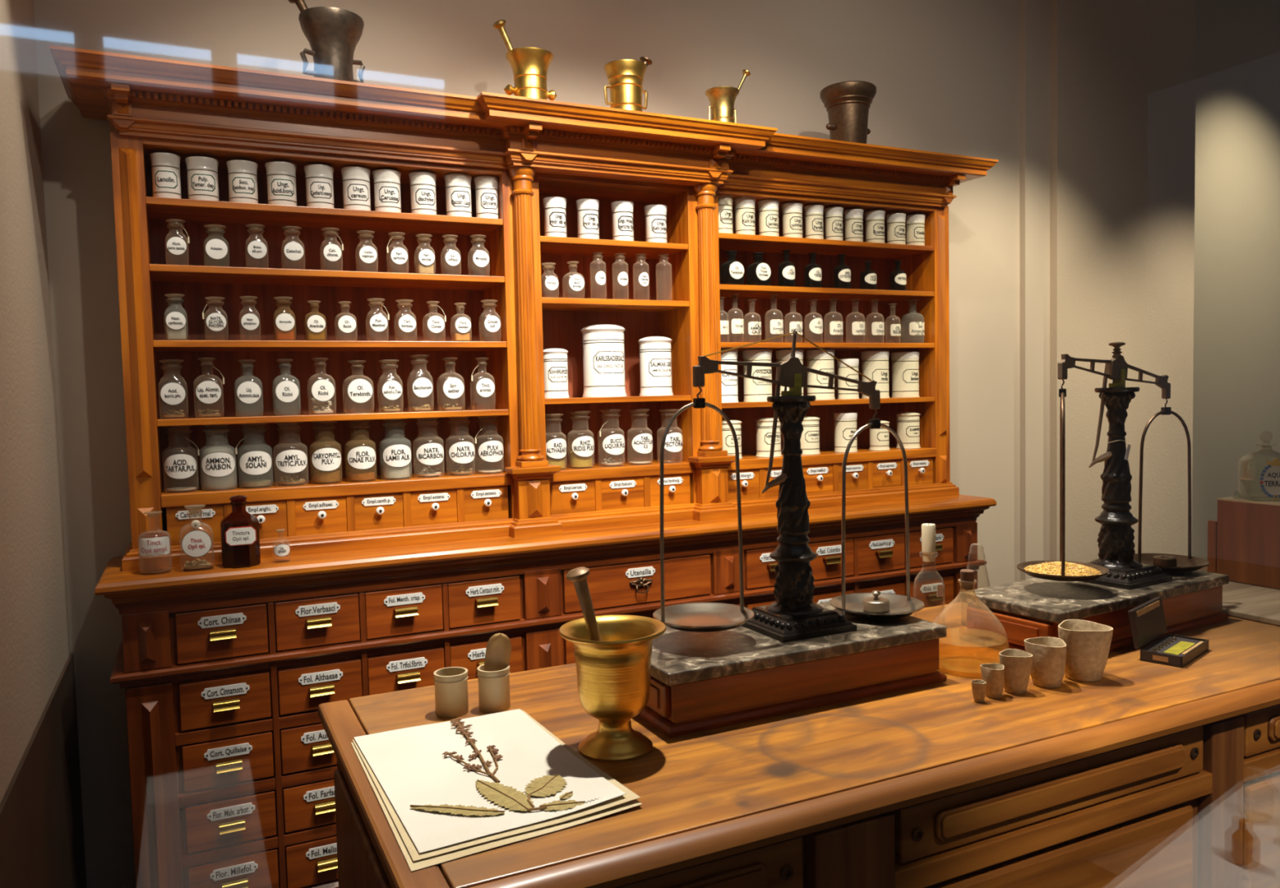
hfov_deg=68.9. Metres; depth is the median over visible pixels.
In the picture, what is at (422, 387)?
bottle
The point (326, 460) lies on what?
bottle
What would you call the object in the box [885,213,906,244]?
jar
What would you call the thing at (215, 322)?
bottle
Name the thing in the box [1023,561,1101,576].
heap
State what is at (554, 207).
jar
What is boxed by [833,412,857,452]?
storage jar
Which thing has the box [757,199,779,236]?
jar
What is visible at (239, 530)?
bottle
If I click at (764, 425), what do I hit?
storage jar
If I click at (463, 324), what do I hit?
bottle
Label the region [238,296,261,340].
bottle
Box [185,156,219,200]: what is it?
jar
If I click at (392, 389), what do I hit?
bottle
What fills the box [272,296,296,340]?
bottle
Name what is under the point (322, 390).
bottle
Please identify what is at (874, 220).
jar
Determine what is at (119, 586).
countertop
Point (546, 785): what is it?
plant
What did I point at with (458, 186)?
jar
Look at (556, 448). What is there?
bottle
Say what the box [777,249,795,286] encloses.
bottle
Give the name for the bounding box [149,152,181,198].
jar
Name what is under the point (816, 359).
storage jar
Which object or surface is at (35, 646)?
wall
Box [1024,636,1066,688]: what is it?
clay piece
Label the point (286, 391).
bottle
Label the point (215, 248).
bottle
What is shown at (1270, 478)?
bottle
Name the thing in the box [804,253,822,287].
bottle
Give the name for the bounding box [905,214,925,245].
jar
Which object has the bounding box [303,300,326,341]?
bottle
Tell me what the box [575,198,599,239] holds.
jar
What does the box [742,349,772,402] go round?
storage jar
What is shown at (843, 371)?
storage jar
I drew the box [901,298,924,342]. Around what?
bottle
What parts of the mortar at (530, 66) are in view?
knob handle, knob handle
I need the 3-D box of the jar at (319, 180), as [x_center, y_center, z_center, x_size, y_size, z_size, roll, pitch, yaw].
[-0.947,-0.754,2.760,0.084,0.130,0.084,-3,3,-26]
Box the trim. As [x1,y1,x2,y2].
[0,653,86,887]
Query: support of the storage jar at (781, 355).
on the cabinet at (536, 149)
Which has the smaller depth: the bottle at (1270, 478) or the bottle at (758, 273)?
the bottle at (1270, 478)
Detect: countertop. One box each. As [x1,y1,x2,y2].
[94,494,996,604]
[318,565,1279,887]
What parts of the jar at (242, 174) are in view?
lid, label frame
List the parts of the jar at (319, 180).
lid, label frame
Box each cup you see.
[433,666,468,718]
[476,664,510,712]
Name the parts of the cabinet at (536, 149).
raised panel, panel, drawer, name plate, knob, knob, name plate, drawer, name plate, drawer, knob, rail, shelf, shelf, shelf, shelf, shelf, name plate, drawer, knob, drawer, name plate, knob, drawer, name plate, knob, panel, cornice, architrave, raised panel, plinth moulding, drawer, name plate, knob, rail, shelf, shelf, shelf, shelf, name plate, drawer, knob, drawer, name plate, knob, raised panel, name plate, drawer, knob, drawer, name plate, name plate, drawer, knob, rail, shelf, shelf, shelf, shelf, shelf, drawer, name plate, knob, drawer, name plate, knob, name plate, drawer, knob, panel, raised panel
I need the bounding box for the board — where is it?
[1219,581,1279,626]
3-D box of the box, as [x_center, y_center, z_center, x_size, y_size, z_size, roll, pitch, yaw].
[1.779,0.251,2.308,0.336,0.214,0.496,-3,3,-26]
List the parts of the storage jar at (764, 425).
lid, label frame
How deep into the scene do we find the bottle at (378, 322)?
2.81 m
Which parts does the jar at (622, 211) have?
label frame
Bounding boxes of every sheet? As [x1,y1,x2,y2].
[351,714,642,871]
[352,710,640,861]
[353,709,625,853]
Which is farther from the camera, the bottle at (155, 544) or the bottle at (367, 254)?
the bottle at (367, 254)
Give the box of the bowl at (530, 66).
[506,47,553,99]
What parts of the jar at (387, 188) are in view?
lid, label frame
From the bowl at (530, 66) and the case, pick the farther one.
the bowl at (530, 66)
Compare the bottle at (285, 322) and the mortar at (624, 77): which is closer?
the bottle at (285, 322)
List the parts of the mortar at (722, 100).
loop handle, loop handle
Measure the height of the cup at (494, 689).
0.071 m
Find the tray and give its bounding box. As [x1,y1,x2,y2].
[1140,633,1208,667]
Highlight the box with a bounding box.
[1217,493,1279,589]
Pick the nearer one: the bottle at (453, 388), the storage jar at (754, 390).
the bottle at (453, 388)
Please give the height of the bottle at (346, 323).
0.119 m
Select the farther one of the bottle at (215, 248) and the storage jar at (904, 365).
the storage jar at (904, 365)
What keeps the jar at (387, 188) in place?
on the cabinet at (536, 149)
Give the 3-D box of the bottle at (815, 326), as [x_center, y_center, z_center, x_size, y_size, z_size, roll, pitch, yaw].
[0.660,-0.466,3.546,0.069,0.166,0.071,-3,3,-26]
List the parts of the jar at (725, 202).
label frame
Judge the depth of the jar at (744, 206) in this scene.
3.37 m
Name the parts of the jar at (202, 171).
lid, label frame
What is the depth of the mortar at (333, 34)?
2.63 m
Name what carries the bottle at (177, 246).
on the cabinet at (536, 149)
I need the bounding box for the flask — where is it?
[933,568,1008,673]
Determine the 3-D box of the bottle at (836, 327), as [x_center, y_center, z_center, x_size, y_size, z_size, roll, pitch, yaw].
[0.744,-0.473,3.588,0.072,0.173,0.074,-3,3,-26]
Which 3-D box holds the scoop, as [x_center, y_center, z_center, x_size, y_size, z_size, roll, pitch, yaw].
[-0.248,0.384,1.623,0.050,0.109,0.007,-2,3,-9]
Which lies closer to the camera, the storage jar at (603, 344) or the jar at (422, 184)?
the jar at (422, 184)
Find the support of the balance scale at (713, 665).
on the countertop at (1143, 775)
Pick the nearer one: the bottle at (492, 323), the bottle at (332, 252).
the bottle at (332, 252)
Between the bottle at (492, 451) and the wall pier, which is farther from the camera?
the wall pier
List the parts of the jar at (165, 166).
lid, label frame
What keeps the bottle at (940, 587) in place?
on the countertop at (1143, 775)
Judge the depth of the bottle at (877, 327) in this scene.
3.65 m
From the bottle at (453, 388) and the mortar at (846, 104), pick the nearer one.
the bottle at (453, 388)
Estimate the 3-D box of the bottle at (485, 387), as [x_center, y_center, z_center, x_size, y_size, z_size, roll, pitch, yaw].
[-0.507,-0.193,2.990,0.075,0.166,0.067,-3,3,-26]
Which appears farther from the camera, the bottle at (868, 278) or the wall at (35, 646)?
the bottle at (868, 278)
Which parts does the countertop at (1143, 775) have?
panel, drawer, raised moulding, rail, drawer, raised moulding, panel, rail, drawer, panel, raised moulding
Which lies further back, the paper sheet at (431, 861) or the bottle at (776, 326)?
the bottle at (776, 326)
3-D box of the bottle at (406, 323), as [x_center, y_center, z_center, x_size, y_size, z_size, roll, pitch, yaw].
[-0.723,-0.379,2.873,0.062,0.128,0.059,-3,3,-26]
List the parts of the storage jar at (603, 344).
lid, label frame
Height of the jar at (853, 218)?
0.129 m
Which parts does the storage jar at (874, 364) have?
lid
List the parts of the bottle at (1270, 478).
crown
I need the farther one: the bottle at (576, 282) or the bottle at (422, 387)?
the bottle at (576, 282)
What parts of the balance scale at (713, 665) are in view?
drawer panel, drawer, tie rod, arrest lever, plate, moulding, egg moulding, tie rod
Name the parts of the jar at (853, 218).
lid, label frame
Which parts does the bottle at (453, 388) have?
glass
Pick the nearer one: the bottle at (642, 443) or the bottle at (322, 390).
the bottle at (322, 390)
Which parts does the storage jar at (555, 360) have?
lid, label frame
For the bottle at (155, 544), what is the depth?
2.44 m
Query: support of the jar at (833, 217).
on the cabinet at (536, 149)
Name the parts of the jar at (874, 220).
lid, label frame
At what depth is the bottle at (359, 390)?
2.80 m
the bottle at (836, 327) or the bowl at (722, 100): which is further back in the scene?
the bottle at (836, 327)
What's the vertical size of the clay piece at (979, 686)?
0.034 m
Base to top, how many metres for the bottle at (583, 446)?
0.192 m
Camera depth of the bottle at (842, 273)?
3.57 m
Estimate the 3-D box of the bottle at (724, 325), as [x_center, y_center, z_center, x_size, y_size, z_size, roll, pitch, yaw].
[0.294,-0.447,3.362,0.051,0.165,0.053,-3,3,-26]
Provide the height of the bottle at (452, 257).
0.126 m
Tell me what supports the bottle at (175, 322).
on the cabinet at (536, 149)
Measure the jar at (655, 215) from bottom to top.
0.133 m
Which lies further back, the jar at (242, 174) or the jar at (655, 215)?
the jar at (655, 215)
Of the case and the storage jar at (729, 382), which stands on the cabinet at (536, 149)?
the storage jar at (729, 382)
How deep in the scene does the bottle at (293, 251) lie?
2.70 m
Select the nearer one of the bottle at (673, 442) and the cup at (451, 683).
the cup at (451, 683)
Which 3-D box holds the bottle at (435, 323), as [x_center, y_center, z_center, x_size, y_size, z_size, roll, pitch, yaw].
[-0.642,-0.381,2.912,0.067,0.126,0.060,-3,3,-26]
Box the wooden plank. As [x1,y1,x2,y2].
[1207,519,1217,573]
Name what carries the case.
on the countertop at (1143, 775)
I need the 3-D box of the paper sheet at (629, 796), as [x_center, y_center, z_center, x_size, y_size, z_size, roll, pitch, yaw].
[-0.224,0.466,1.344,0.300,0.008,0.437,-3,3,-26]
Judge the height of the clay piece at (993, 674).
0.053 m
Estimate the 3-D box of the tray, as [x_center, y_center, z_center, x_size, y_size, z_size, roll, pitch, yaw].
[1.055,0.406,1.839,0.164,0.021,0.074,-4,4,-44]
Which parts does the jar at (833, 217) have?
lid, label frame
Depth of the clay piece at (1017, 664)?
1.62 m
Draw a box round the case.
[1128,596,1208,667]
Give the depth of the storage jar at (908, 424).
3.75 m
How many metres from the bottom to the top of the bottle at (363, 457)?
0.189 m
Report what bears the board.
on the countertop at (1143, 775)
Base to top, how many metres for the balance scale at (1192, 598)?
0.629 m
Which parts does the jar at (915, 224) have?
lid, label frame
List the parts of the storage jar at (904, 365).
lid, label frame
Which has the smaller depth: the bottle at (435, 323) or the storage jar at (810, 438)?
the bottle at (435, 323)
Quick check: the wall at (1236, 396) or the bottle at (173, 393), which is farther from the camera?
the wall at (1236, 396)
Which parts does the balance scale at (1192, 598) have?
drawer panel, drawer, moulding, arrest lever, plate, egg moulding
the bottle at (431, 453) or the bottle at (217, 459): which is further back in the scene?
the bottle at (431, 453)
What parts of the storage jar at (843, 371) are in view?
lid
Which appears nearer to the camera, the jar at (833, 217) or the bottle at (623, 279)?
the bottle at (623, 279)
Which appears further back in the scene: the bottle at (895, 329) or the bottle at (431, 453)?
the bottle at (895, 329)
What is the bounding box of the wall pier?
[1049,0,1196,562]
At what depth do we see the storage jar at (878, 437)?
3.69 m
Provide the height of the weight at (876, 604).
0.038 m
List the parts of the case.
lid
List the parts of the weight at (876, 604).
knob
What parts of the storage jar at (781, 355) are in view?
lid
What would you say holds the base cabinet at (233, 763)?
on the floor
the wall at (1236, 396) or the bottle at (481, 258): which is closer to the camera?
the bottle at (481, 258)
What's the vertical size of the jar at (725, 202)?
0.140 m
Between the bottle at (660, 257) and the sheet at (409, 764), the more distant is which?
the bottle at (660, 257)
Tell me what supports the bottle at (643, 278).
on the cabinet at (536, 149)
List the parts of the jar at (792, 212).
lid, label frame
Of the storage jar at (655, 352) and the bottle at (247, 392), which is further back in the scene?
the storage jar at (655, 352)
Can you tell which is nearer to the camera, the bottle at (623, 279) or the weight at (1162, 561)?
the weight at (1162, 561)
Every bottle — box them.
[137,511,172,574]
[158,360,188,419]
[162,425,199,493]
[164,218,189,262]
[164,293,187,340]
[178,504,214,570]
[193,357,224,417]
[199,424,237,490]
[202,297,228,339]
[203,224,229,266]
[220,495,260,568]
[233,360,263,417]
[235,422,273,488]
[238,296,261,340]
[244,223,268,268]
[271,359,300,416]
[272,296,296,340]
[272,422,308,486]
[272,528,290,556]
[280,226,305,269]
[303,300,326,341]
[306,357,336,414]
[309,421,342,484]
[320,227,343,270]
[334,301,357,341]
[342,360,374,413]
[344,419,377,482]
[355,230,377,271]
[365,297,389,340]
[377,360,403,413]
[379,418,412,479]
[386,231,408,272]
[394,299,417,341]
[407,354,433,412]
[413,234,435,274]
[413,417,444,477]
[422,301,446,338]
[436,357,465,411]
[440,234,461,275]
[445,416,475,475]
[450,302,471,341]
[467,235,489,275]
[470,357,495,409]
[474,415,503,474]
[479,299,501,337]
[541,262,559,295]
[545,413,567,470]
[562,261,584,295]
[567,410,594,468]
[590,252,606,296]
[597,408,625,466]
[612,253,628,293]
[626,408,653,465]
[632,253,649,289]
[655,253,672,294]
[657,408,683,463]
[720,250,744,284]
[720,299,728,334]
[726,293,743,333]
[746,252,770,285]
[746,299,761,334]
[764,294,783,342]
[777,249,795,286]
[783,298,803,334]
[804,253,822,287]
[804,299,822,337]
[823,297,843,342]
[833,253,851,288]
[847,298,865,335]
[859,261,876,289]
[865,299,884,341]
[884,303,901,340]
[889,260,906,290]
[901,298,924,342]
[913,553,944,617]
[1239,437,1279,500]
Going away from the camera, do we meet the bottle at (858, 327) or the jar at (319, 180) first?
the jar at (319, 180)
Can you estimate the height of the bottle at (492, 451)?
0.189 m
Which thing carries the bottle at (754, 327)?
on the cabinet at (536, 149)
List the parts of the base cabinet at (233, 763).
raised panel, raised panel, drawer, name plate, brass pull, drawer, name plate, brass pull, drawer, name plate, brass pull, drawer, name plate, brass pull, drawer, name plate, brass pull, rail, rail, rail, drawer, drawer, drawer, name plate, drawer, name plate, brass pull, name plate, drawer, name plate, name plate, brass pull, brass pull, brass pull, brass pull, drawer, name plate, brass pull, drawer, name plate, brass pull, name plate, brass pull, drawer, name plate, drawer, brass pull, raised panel, raised panel, moulding, ledge moulding, rail, drawer, drawer, name plate, ornate handle, raised panel, drawer, drawer, name plate, brass pull, name plate, name plate, drawer, brass pull, drawer, drawer, drawer, name plate, brass pull, name plate, drawer, drawer, name plate, name plate, brass pull, brass pull, raised panel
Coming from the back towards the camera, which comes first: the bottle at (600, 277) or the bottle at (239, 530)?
the bottle at (600, 277)
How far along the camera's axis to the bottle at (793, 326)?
3.48 m
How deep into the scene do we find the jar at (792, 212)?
3.46 m
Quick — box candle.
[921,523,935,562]
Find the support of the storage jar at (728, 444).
on the cabinet at (536, 149)
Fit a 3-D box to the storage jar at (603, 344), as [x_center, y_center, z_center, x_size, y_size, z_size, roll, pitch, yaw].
[-0.125,-0.287,3.222,0.157,0.250,0.157,-3,3,-26]
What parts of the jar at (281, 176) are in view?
lid, label frame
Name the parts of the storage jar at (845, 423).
lid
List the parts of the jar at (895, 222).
lid, label frame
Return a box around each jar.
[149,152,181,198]
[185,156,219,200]
[226,160,258,203]
[264,161,297,205]
[303,164,334,208]
[341,166,371,210]
[372,169,401,213]
[408,171,436,214]
[444,173,471,217]
[474,176,498,218]
[542,196,566,237]
[543,348,569,398]
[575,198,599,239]
[580,324,626,397]
[610,200,634,240]
[638,336,673,395]
[644,204,666,243]
[717,195,733,233]
[720,348,738,403]
[722,419,742,458]
[733,196,755,235]
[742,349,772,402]
[755,417,782,457]
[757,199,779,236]
[775,349,803,395]
[781,202,803,238]
[800,416,820,454]
[804,204,823,239]
[805,349,835,399]
[824,206,843,240]
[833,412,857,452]
[836,358,859,399]
[843,208,863,241]
[861,351,889,398]
[864,210,885,243]
[868,420,889,450]
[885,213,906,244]
[890,351,919,397]
[895,412,920,448]
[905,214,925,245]
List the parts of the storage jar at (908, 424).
lid, label frame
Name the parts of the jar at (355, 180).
lid, label frame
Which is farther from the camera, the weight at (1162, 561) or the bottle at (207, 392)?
the bottle at (207, 392)
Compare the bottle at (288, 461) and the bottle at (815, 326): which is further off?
the bottle at (815, 326)
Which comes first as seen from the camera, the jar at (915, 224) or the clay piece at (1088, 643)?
the clay piece at (1088, 643)
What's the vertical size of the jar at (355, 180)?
0.132 m
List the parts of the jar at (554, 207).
label frame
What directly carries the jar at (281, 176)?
on the cabinet at (536, 149)
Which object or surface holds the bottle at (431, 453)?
on the cabinet at (536, 149)
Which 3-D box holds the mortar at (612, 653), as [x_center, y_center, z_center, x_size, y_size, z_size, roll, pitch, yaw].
[-0.041,0.323,1.418,0.163,0.283,0.163,-3,3,-26]
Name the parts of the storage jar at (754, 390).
lid, label frame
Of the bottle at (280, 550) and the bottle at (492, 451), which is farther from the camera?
the bottle at (492, 451)
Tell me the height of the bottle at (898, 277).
0.122 m
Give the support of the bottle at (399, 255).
on the cabinet at (536, 149)
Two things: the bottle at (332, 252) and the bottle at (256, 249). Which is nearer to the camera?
the bottle at (256, 249)
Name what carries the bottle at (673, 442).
on the cabinet at (536, 149)
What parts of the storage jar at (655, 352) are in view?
lid, label frame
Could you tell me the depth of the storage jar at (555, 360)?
3.07 m
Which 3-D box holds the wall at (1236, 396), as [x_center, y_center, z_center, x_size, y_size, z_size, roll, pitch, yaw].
[3.476,-0.909,5.774,3.280,4.016,0.080,-3,3,-26]
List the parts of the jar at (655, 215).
label frame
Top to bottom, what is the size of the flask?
0.186 m
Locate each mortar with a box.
[288,0,364,83]
[493,19,557,100]
[558,566,666,762]
[604,56,652,111]
[705,69,750,123]
[820,80,876,143]
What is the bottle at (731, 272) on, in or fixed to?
on the cabinet at (536, 149)
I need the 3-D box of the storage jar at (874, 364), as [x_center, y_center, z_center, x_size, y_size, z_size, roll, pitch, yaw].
[0.937,-0.276,3.715,0.110,0.188,0.110,-3,3,-26]
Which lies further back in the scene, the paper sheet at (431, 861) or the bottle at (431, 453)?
the bottle at (431, 453)
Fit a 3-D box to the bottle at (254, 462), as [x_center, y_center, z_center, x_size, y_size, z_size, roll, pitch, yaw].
[-1.121,0.031,2.715,0.094,0.189,0.096,-2,3,-10]
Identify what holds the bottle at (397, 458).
on the cabinet at (536, 149)
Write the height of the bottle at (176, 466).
0.190 m
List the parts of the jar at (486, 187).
lid, label frame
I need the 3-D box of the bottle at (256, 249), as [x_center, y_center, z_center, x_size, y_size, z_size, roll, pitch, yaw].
[-1.101,-0.564,2.679,0.060,0.126,0.057,-3,3,-26]
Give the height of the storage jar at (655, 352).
0.209 m
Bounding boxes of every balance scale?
[637,330,946,737]
[959,342,1228,653]
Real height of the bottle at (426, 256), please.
0.124 m
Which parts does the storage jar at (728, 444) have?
lid, label frame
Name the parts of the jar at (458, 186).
lid, label frame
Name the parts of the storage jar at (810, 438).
lid, label frame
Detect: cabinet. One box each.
[48,44,998,571]
[110,514,986,887]
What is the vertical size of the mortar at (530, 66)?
0.281 m
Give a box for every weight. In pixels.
[862,590,889,613]
[1153,555,1177,566]
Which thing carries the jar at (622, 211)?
on the cabinet at (536, 149)
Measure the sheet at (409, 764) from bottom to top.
0.010 m
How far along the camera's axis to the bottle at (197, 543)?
2.48 m
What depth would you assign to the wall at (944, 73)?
3.47 m
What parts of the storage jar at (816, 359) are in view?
lid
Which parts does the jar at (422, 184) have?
lid, label frame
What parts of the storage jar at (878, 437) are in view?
lid, label frame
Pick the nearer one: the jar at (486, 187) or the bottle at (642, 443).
the jar at (486, 187)
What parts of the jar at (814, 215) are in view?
lid, label frame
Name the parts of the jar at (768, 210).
lid, label frame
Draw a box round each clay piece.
[971,679,986,702]
[980,663,1004,698]
[999,648,1032,694]
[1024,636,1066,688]
[1057,619,1113,682]
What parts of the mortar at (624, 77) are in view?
loop handle, loop handle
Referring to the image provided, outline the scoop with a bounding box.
[484,633,511,671]
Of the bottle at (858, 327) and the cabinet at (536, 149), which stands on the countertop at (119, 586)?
the cabinet at (536, 149)
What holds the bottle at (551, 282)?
on the cabinet at (536, 149)
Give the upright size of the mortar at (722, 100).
0.244 m
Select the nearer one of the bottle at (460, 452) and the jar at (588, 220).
the bottle at (460, 452)
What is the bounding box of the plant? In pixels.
[409,718,599,816]
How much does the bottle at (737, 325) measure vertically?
0.179 m
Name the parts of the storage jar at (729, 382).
lid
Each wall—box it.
[0,0,70,803]
[33,0,1049,887]
[1191,0,1279,560]
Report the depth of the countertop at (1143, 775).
1.45 m
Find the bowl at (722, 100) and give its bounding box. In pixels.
[705,86,739,123]
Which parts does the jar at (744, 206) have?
lid, label frame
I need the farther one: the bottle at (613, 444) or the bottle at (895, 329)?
the bottle at (895, 329)
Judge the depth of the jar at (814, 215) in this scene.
3.50 m

